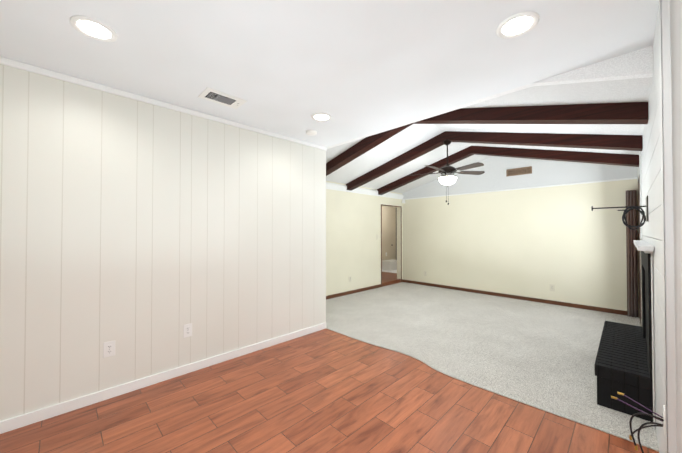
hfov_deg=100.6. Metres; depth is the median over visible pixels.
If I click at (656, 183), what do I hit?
wall
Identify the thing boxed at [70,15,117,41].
recessed light
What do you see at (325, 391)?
floor
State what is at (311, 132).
smoke detector
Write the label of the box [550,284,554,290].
electrical outlet
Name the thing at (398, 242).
wall
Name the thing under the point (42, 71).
crown molding
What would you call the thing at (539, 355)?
floor carpet
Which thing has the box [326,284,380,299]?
baseboard
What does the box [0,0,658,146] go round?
ceiling
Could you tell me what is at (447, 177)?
fan
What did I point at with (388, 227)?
wall
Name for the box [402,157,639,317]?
wall
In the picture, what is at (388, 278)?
floor
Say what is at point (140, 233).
wall
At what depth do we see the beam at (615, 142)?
3.63 m
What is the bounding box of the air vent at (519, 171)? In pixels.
[506,166,531,176]
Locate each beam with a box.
[326,102,648,175]
[346,131,642,190]
[377,146,638,194]
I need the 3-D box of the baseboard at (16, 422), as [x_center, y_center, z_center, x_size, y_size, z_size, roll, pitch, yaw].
[-1.730,1.283,2.240,4.320,0.078,0.013,1,-1,-45]
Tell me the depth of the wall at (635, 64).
1.87 m
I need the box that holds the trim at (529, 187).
[403,177,636,199]
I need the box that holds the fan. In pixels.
[408,140,484,204]
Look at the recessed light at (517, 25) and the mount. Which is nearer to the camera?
the recessed light at (517, 25)
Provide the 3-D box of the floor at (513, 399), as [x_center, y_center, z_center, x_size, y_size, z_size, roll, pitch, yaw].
[1.049,1.399,3.399,9.900,0.118,7.800,1,-1,-45]
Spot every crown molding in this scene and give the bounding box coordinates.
[0,56,326,150]
[326,182,403,199]
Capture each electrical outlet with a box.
[103,340,114,357]
[183,323,191,337]
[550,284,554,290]
[663,405,664,434]
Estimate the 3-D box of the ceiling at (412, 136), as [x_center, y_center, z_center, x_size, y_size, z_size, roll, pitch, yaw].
[1.788,-1.194,4.499,3.690,0.688,4.368,1,-1,-45]
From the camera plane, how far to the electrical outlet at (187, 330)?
2.57 m
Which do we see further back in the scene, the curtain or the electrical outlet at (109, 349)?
the curtain
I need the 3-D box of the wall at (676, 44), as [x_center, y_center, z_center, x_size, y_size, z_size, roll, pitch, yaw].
[3.004,-0.172,2.712,4.220,3.000,0.138,1,-1,-45]
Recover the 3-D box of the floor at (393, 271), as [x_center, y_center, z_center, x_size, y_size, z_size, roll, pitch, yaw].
[1.875,1.361,8.530,1.100,0.088,1.280,1,-1,-45]
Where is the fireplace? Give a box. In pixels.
[594,240,654,428]
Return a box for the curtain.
[618,190,637,316]
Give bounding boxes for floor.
[0,329,658,452]
[326,318,658,451]
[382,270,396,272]
[382,272,400,286]
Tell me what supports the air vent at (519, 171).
in the wall at (568, 242)
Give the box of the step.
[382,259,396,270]
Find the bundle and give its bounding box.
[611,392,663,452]
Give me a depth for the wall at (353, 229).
5.86 m
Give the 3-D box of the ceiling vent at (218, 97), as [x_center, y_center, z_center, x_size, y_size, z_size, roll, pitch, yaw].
[-0.998,-1.079,2.392,0.330,0.012,0.220,1,-1,-45]
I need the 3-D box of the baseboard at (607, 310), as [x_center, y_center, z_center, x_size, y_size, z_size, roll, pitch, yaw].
[2.959,1.331,5.725,0.012,0.066,3.990,1,-1,-45]
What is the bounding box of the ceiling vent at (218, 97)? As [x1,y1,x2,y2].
[198,87,246,108]
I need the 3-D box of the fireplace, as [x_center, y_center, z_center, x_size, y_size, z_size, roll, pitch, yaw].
[2.432,0.727,2.444,1.687,1.197,0.297,1,-1,-45]
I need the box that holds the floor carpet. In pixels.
[326,282,658,450]
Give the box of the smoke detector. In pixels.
[306,130,316,135]
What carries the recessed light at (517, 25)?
in the ceiling at (354, 69)
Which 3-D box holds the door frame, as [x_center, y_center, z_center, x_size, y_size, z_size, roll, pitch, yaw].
[1.222,0.430,6.815,0.840,1.905,0.012,1,-1,-45]
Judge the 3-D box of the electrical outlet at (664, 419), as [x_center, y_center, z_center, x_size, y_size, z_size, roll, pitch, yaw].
[1.539,0.921,1.349,0.072,0.116,0.008,1,-1,-45]
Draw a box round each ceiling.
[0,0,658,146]
[326,77,652,193]
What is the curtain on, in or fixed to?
hanging from the wall at (568, 242)
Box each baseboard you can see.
[0,322,325,433]
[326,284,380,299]
[403,279,626,314]
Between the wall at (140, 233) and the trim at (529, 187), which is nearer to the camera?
the wall at (140, 233)
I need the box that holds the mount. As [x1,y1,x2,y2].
[591,195,647,229]
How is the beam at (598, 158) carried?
attached to the ceiling at (412, 136)
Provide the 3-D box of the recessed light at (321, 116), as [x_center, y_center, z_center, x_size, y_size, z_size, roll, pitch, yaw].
[-0.191,-1.091,2.773,0.200,0.040,0.200,1,-1,-45]
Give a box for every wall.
[0,64,325,420]
[326,181,400,295]
[327,45,652,148]
[382,206,395,259]
[396,208,396,259]
[397,193,402,278]
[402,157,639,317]
[637,0,681,452]
[639,0,676,452]
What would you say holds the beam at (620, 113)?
attached to the ceiling at (412, 136)
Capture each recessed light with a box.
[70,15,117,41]
[311,113,331,120]
[496,11,538,38]
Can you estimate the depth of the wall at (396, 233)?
9.37 m
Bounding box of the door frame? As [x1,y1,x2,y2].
[381,204,401,286]
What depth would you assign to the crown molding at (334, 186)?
6.05 m

